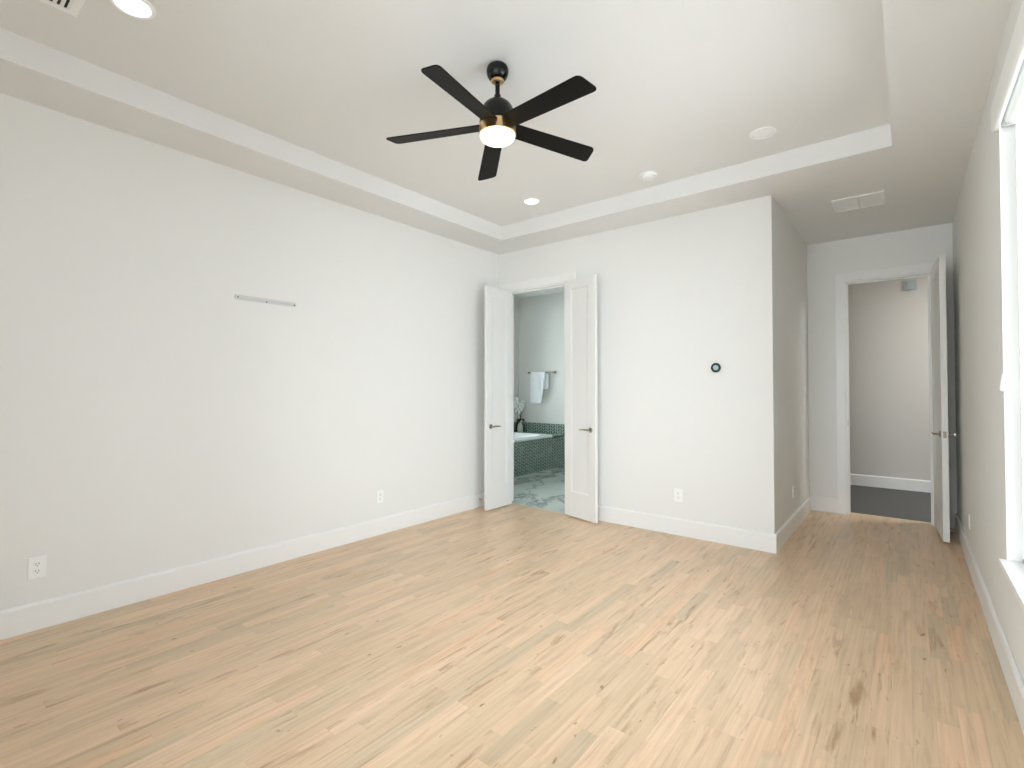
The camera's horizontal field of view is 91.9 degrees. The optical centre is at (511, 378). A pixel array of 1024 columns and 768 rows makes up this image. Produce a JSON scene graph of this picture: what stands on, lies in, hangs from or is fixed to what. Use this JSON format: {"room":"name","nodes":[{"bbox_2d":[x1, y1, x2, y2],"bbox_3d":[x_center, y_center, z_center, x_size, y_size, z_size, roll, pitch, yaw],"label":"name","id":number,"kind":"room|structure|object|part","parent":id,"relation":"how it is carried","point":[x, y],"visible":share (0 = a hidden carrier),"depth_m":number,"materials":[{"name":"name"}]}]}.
{"room":"empty bedroom","nodes":[
{"label":"empty bedroom","id":0,"kind":"room"},
{"bbox_2d":[0,93,498,610],"bbox_3d":[-1.788,-0.202,3.892,0.120,3.204,5.077,-1,-1,39],"label":"wall","id":1,"kind":"structure","parent":0,"point":[154,418],"depth_m":3.37,"materials":[{"name":"white paint"}]},
{"bbox_2d":[28,555,45,579],"bbox_3d":[-2.618,1.039,2.729,0.010,0.117,0.074,-1,-1,39],"label":"wall outlet","id":2,"kind":"object","parent":1,"relation":"attached to","point":[36,565],"visible":1,"depth_m":2.73,"materials":[{"name":"white plastic"}]},
{"bbox_2d":[33,568,40,573],"bbox_3d":[-2.616,1.059,2.727,0.003,0.033,0.033,-1,-1,39],"label":"receptacle","id":3,"kind":"object","parent":2,"relation":"attached to","point":[35,570],"depth_m":2.73,"materials":[{"name":"grey plastic"}]},
{"bbox_2d":[33,561,40,566],"bbox_3d":[-2.616,1.020,2.728,0.003,0.033,0.033,-1,-1,39],"label":"receptacle","id":4,"kind":"object","parent":2,"relation":"attached to","point":[35,563],"depth_m":2.73,"materials":[{"name":"grey plastic"}]},
{"bbox_2d":[0,492,483,639],"bbox_3d":[-1.698,1.325,3.869,0.016,0.150,4.957,-1,-1,39],"label":"baseboard","id":5,"kind":"structure","parent":1,"relation":"attached to","point":[23,619],"depth_m":3.34,"materials":[{"name":"white wood"}]},
{"bbox_2d":[235,294,295,306],"bbox_3d":[-1.842,-0.587,3.722,0.016,0.037,0.450,-1,-1,39],"label":"wall rail","id":6,"kind":"object","parent":1,"relation":"attached to","point":[237,297],"visible":1,"depth_m":3.71,"materials":[{"name":"grey metal"}]},
{"bbox_2d":[376,490,382,503],"bbox_3d":[-1.200,1.071,4.501,0.010,0.117,0.074,-1,-1,39],"label":"wall outlet","id":7,"kind":"object","parent":1,"relation":"attached to","point":[379,494],"visible":1,"depth_m":4.49,"materials":[{"name":"white plastic"}]},
{"bbox_2d":[0,0,1011,254],"bbox_3d":[0.473,-1.664,3.356,4.114,0.300,6.784,-1,-1,39],"label":"ceiling","id":8,"kind":"structure","parent":0,"point":[860,97],"depth_m":2.87,"materials":[{"name":"white paint"}]},
{"bbox_2d":[39,0,84,16],"bbox_3d":[-1.987,-1.680,2.041,0.355,0.009,0.358,-1,-1,39],"label":"ceiling vent","id":9,"kind":"object","parent":8,"relation":"in","point":[73,7],"visible":1,"depth_m":2.22,"materials":[{"name":"white plastic"}]},
{"bbox_2d":[110,0,156,19],"bbox_3d":[-1.704,-1.677,2.223,0.174,0.009,0.174,-1,-1,39],"label":"recessed light","id":10,"kind":"object","parent":8,"relation":"in","point":[139,9],"visible":1,"depth_m":2.24,"materials":[{"name":"white plastic"}]},
{"bbox_2d":[386,60,595,180],"bbox_3d":[-0.056,-1.468,2.613,1.148,0.414,1.162,-1,-1,39],"label":"ceiling fan","id":11,"kind":"object","parent":8,"relation":"hanging from","point":[498,127],"visible":1,"depth_m":2.57,"materials":[{"name":"black metal"}]},
{"bbox_3d":[-0.421,-1.331,2.704,0.522,0.056,0.118,0,-1,9],"label":"blade","id":12,"kind":"part","parent":11,"relation":"part of","materials":[{"name":"black wood"}]},
{"bbox_3d":[-0.243,-1.337,2.334,0.118,0.056,0.522,-1,-1,27],"label":"blade","id":13,"kind":"part","parent":11,"relation":"part of","materials":[{"name":"black wood"}]},
{"bbox_3d":[-0.124,-1.326,2.987,0.118,0.056,0.522,0,-1,-9],"label":"blade","id":14,"kind":"part","parent":11,"relation":"part of","materials":[{"name":"black wood"}]},
{"bbox_3d":[0.164,-1.336,2.389,0.522,0.056,0.118,-1,-1,44],"label":"blade","id":15,"kind":"part","parent":11,"relation":"part of","materials":[{"name":"black wood"}]},
{"bbox_3d":[0.237,-1.329,2.792,0.522,0.056,0.118,1,-1,-27],"label":"blade","id":16,"kind":"part","parent":11,"relation":"part of","materials":[{"name":"black wood"}]},
{"bbox_2d":[523,198,539,204],"bbox_3d":[0.179,-1.635,4.561,0.160,0.009,0.160,-1,-1,39],"label":"recessed light","id":17,"kind":"object","parent":8,"relation":"in","point":[529,201],"visible":1,"depth_m":4.56,"materials":[{"name":"white plastic"}]},
{"bbox_2d":[639,171,656,181],"bbox_3d":[1.099,-1.631,4.003,0.144,0.037,0.144,-1,-1,39],"label":"smoke detector","id":18,"kind":"object","parent":8,"relation":"attached to","point":[646,176],"visible":1,"depth_m":3.97,"materials":[{"name":"white plastic"}]},
{"bbox_3d":[1.099,-1.644,4.003,0.144,0.011,0.144,-1,-1,39],"label":"plate","id":19,"kind":"part","parent":18,"relation":"part of","materials":[{"name":"white plastic"}]},
{"bbox_2d":[749,126,776,139],"bbox_3d":[1.695,-1.653,3.342,0.166,0.016,0.166,-1,-1,39],"label":"recessed light","id":20,"kind":"object","parent":8,"relation":"in","point":[764,132],"visible":1,"depth_m":3.32,"materials":[{"name":"white plastic"}]},
{"bbox_2d":[831,190,885,212],"bbox_3d":[2.932,-1.494,4.188,0.358,0.010,0.350,-1,-1,39],"label":"ceiling vent","id":21,"kind":"object","parent":8,"relation":"in","point":[874,198],"visible":1,"depth_m":4.17,"materials":[{"name":"white plastic"}]},
{"bbox_2d":[835,198,858,211],"bbox_3d":[2.868,-1.495,4.239,0.149,0.005,0.306,-1,-1,39],"label":"grille","id":22,"kind":"object","parent":21,"relation":"attached to","point":[844,204],"depth_m":4.23,"materials":[{"name":"white metal"}]},
{"bbox_2d":[858,193,881,206],"bbox_3d":[2.996,-1.497,4.136,0.149,0.005,0.306,-1,-1,39],"label":"grille","id":23,"kind":"object","parent":21,"relation":"attached to","point":[869,199],"depth_m":4.13,"materials":[{"name":"white metal"}]},
{"bbox_2d":[0,466,1023,767],"bbox_3d":[1.070,1.434,4.114,7.900,0.060,8.900,-1,-1,39],"label":"floor","id":24,"kind":"structure","parent":0,"point":[512,635],"depth_m":2.43,"materials":[{"name":"brown wood"}]},
{"bbox_2d":[514,432,553,442],"bbox_3d":[-0.171,1.131,7.907,1.006,0.422,1.565,-1,-1,39],"label":"bathtub","id":25,"kind":"object","parent":24,"relation":"on","point":[518,436],"visible":0.2,"depth_m":8.17,"materials":[{"name":"white ceramic"}]},
{"bbox_2d":[514,435,564,476],"bbox_3d":[0.088,1.204,7.463,0.012,0.520,2.603,-1,-1,39],"label":"tiling","id":26,"kind":"structure","parent":24,"relation":"on","point":[531,456],"depth_m":7.87,"materials":[{"name":"tile"}]},
{"bbox_2d":[514,298,518,421],"bbox_3d":[-0.704,-0.063,8.183,0.120,3.080,2.743,-1,-1,39],"label":"wall","id":27,"kind":"structure","parent":0,"point":[516,300],"depth_m":9.08,"materials":[{"name":"white paint"}]},
{"bbox_2d":[514,287,563,297],"bbox_3d":[1.102,-1.579,6.765,4.746,0.100,2.743,-1,-1,39],"label":"ceiling","id":28,"kind":"structure","parent":0,"point":[560,289],"depth_m":8.61,"materials":[{"name":"white paint"}]},
{"bbox_2d":[519,292,564,423],"bbox_3d":[1.968,-0.071,7.725,4.626,3.080,0.120,-1,-1,39],"label":"wall","id":29,"kind":"structure","parent":0,"point":[541,318],"depth_m":8.79,"materials":[{"name":"white paint"}]},
{"bbox_2d":[514,422,564,434],"bbox_3d":[0.717,0.844,6.966,3.600,0.183,2.603,-1,-1,39],"label":"tiling","id":30,"kind":"structure","parent":29,"relation":"attached to","point":[543,428],"depth_m":8.76,"materials":[{"name":"tile"}]},
{"bbox_3d":[0.390,0.976,8.636,1.000,0.020,0.400,-1,-1,39],"label":"tiling","id":31,"kind":"structure","parent":29,"relation":"attached to","visible":0},
{"bbox_2d":[517,421,522,431],"bbox_3d":[0.148,0.870,8.960,0.108,0.203,0.108,-1,-1,39],"label":"vase","id":32,"kind":"object","parent":31,"relation":"on","point":[520,426],"visible":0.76,"depth_m":8.92,"materials":[{"name":"ceramic"}]},
{"bbox_2d":[514,396,525,422],"bbox_3d":[0.146,0.552,8.960,0.285,0.479,0.169,-1,-1,39],"label":"orchid","id":33,"kind":"object","parent":32,"relation":"in","point":[517,409],"visible":0.89,"depth_m":8.93,"materials":[{"name":"white plant"}]},
{"bbox_3d":[0.523,-0.113,8.750,0.578,0.048,0.086,-1,-1,39],"label":"towel bar","id":34,"kind":"object","parent":29,"relation":"attached to","visible":0},
{"bbox_2d":[530,371,548,403],"bbox_3d":[0.478,0.152,8.733,0.376,0.561,0.069,-1,-1,39],"label":"towel","id":35,"kind":"object","parent":34,"relation":"hanging from","point":[539,381],"visible":1,"depth_m":8.72,"materials":[{"name":"white fabric"}]},
{"bbox_2d":[499,195,777,533],"bbox_3d":[0.255,-0.172,5.585,4.866,3.204,0.120,-1,-1,39],"label":"wall","id":36,"kind":"structure","parent":0,"point":[679,296],"depth_m":4.46,"materials":[{"name":"white paint"}]},
{"bbox_2d":[484,285,511,510],"bbox_3d":[-0.125,0.204,5.503,0.099,2.430,0.447,-1,-1,39],"label":"door","id":37,"kind":"structure","parent":36,"relation":"in","point":[498,302],"depth_m":5.49,"materials":[{"name":"white wood"}]},
{"bbox_2d":[500,272,575,500],"bbox_3d":[0.300,0.160,5.534,1.027,2.539,0.146,-1,-1,39],"label":"door frame","id":38,"kind":"structure","parent":36,"relation":"attached to","point":[557,281],"depth_m":5.63,"materials":[{"name":"white wood"}]},
{"bbox_2d":[564,274,597,522],"bbox_3d":[0.670,0.190,5.009,0.098,2.435,0.447,1,-1,-37],"label":"door","id":39,"kind":"structure","parent":36,"relation":"in","point":[580,294],"depth_m":5.00,"materials":[{"name":"white wood"}]},
{"bbox_2d":[674,488,682,501],"bbox_3d":[1.505,1.053,4.479,0.074,0.117,0.010,-1,-1,39],"label":"wall outlet","id":40,"kind":"object","parent":36,"relation":"attached to","point":[677,492],"visible":1,"depth_m":4.48,"materials":[{"name":"white plastic"}]},
{"bbox_2d":[598,505,776,553],"bbox_3d":[1.398,1.337,4.556,1.862,0.150,0.016,-1,-1,39],"label":"baseboard","id":41,"kind":"structure","parent":36,"relation":"attached to","point":[750,539],"depth_m":4.38,"materials":[{"name":"white wood"}]},
{"bbox_2d":[711,363,720,371],"bbox_3d":[1.765,-0.097,4.280,0.082,0.082,0.029,-1,-1,39],"label":"thermostat","id":42,"kind":"object","parent":36,"relation":"attached to","point":[715,367],"visible":1,"depth_m":4.27,"materials":[{"name":"black plastic"}]},
{"bbox_2d":[774,200,809,529],"bbox_3d":[2.716,-0.184,4.863,0.120,3.204,1.827,-1,-1,39],"label":"wall","id":43,"kind":"structure","parent":0,"point":[791,299],"depth_m":4.64,"materials":[{"name":"white paint"}]},
{"bbox_2d":[774,496,810,552],"bbox_3d":[2.693,1.340,4.697,0.016,0.150,1.832,-1,-1,39],"label":"baseboard","id":44,"kind":"structure","parent":43,"relation":"attached to","point":[787,529],"depth_m":4.52,"materials":[{"name":"white wood"}]},
{"bbox_2d":[804,381,806,391],"bbox_3d":[3.117,0.085,5.253,0.012,0.117,0.116,-1,-1,39],"label":"light switch","id":45,"kind":"object","parent":43,"relation":"attached to","point":[805,384],"visible":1,"depth_m":5.22,"materials":[{"name":"white plastic"}]},
{"bbox_2d":[807,223,956,528],"bbox_3d":[3.766,-0.180,5.116,1.203,3.204,0.120,-1,-1,39],"label":"wall","id":46,"kind":"structure","parent":0,"point":[923,245],"depth_m":5.29,"materials":[{"name":"white paint"}]},
{"bbox_2d":[811,496,837,512],"bbox_3d":[3.361,1.351,5.325,0.244,0.150,0.016,-1,-1,39],"label":"baseboard","id":47,"kind":"structure","parent":46,"relation":"attached to","point":[824,504],"depth_m":5.32,"materials":[{"name":"white wood"}]},
{"bbox_2d":[835,263,934,525],"bbox_3d":[3.831,0.151,5.049,0.861,2.540,0.146,-1,-1,39],"label":"door frame","id":48,"kind":"structure","parent":46,"relation":"attached to","point":[842,281],"depth_m":5.22,"materials":[{"name":"white wood"}]},
{"bbox_2d":[931,256,955,542],"bbox_3d":[3.882,0.171,4.494,0.159,2.440,0.671,-1,-1,35],"label":"door","id":49,"kind":"structure","parent":46,"relation":"in","point":[940,432],"depth_m":4.27,"materials":[{"name":"white painted wood"},{"name":"satin nickel"}]},
{"bbox_2d":[848,276,930,480],"bbox_3d":[5.035,-0.053,6.616,4.800,3.004,0.120,-1,-1,39],"label":"wall","id":50,"kind":"structure","parent":0,"point":[889,409],"depth_m":6.56,"materials":[{"name":"grey paint"}]},
{"bbox_2d":[850,474,930,492],"bbox_3d":[4.992,1.373,6.537,4.800,0.150,0.016,-1,-1,39],"label":"baseboard","id":51,"kind":"structure","parent":50,"relation":"attached to","point":[855,479],"depth_m":6.52,"materials":[{"name":"white wood"}]},
{"bbox_2d":[905,280,916,289],"bbox_3d":[5.176,-1.220,6.425,0.124,0.124,0.036,-1,-1,39],"label":"door chime","id":52,"kind":"object","parent":50,"relation":"attached to","point":[909,284],"visible":1,"depth_m":6.41,"materials":[{"name":"grey plastic"}]},
{"bbox_2d":[953,0,1023,682],"bbox_3d":[2.138,-0.236,1.998,0.150,3.204,7.024,-1,-1,39],"label":"wall","id":53,"kind":"structure","parent":0,"point":[988,434],"depth_m":2.65,"materials":[{"name":"white paint"}]},
{"bbox_2d":[968,512,969,529],"bbox_3d":[3.417,1.062,3.702,0.010,0.117,0.074,-1,-1,39],"label":"wall outlet","id":54,"kind":"object","parent":53,"relation":"attached to","point":[968,512],"visible":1,"depth_m":3.69,"materials":[{"name":"white plastic"}]},
{"bbox_2d":[955,513,1023,733],"bbox_3d":[2.072,1.292,2.023,0.018,0.150,6.784,-1,-1,39],"label":"baseboard","id":55,"kind":"structure","parent":53,"relation":"attached to","point":[1015,684],"depth_m":2.48,"materials":[{"name":"white wood"}]},
{"bbox_2d":[998,105,1023,610],"bbox_3d":[1.847,-0.202,1.685,0.139,2.115,1.573,-1,-1,39],"label":"window","id":56,"kind":"structure","parent":53,"relation":"in","point":[1013,571],"depth_m":2.26,"materials":[{"name":"white"}]},
{"bbox_2d":[991,0,1023,391],"bbox_3d":[1.835,-0.628,1.714,0.091,1.353,1.580,-1,-1,39],"label":"roller shade","id":57,"kind":"object","parent":56,"relation":"attached to","point":[1002,116],"visible":1,"depth_m":2.09,"materials":[{"name":"white fabric"}]},
{"bbox_3d":[2.255,-0.602,2.279,0.005,1.175,0.014,-1,-1,39],"label":"cord","id":58,"kind":"part","parent":57,"relation":"part of","materials":[{"name":"white plastic"}]},
{"bbox_3d":[2.258,0.016,2.275,0.027,0.085,0.027,-1,-1,39],"label":"cord pull","id":59,"kind":"part","parent":57,"relation":"part of","materials":[{"name":"white plastic"}]},
{"bbox_3d":[1.824,0.842,1.685,0.081,0.027,1.573,-1,-1,39],"label":"sill","id":60,"kind":"part","parent":56,"relation":"part of","materials":[{"name":"white wood"}]},
{"bbox_3d":[1.878,-0.203,1.661,0.060,2.115,1.535,-1,-1,39],"label":"frame","id":61,"kind":"part","parent":56,"relation":"part of","materials":[{"name":"white"}]}
]}

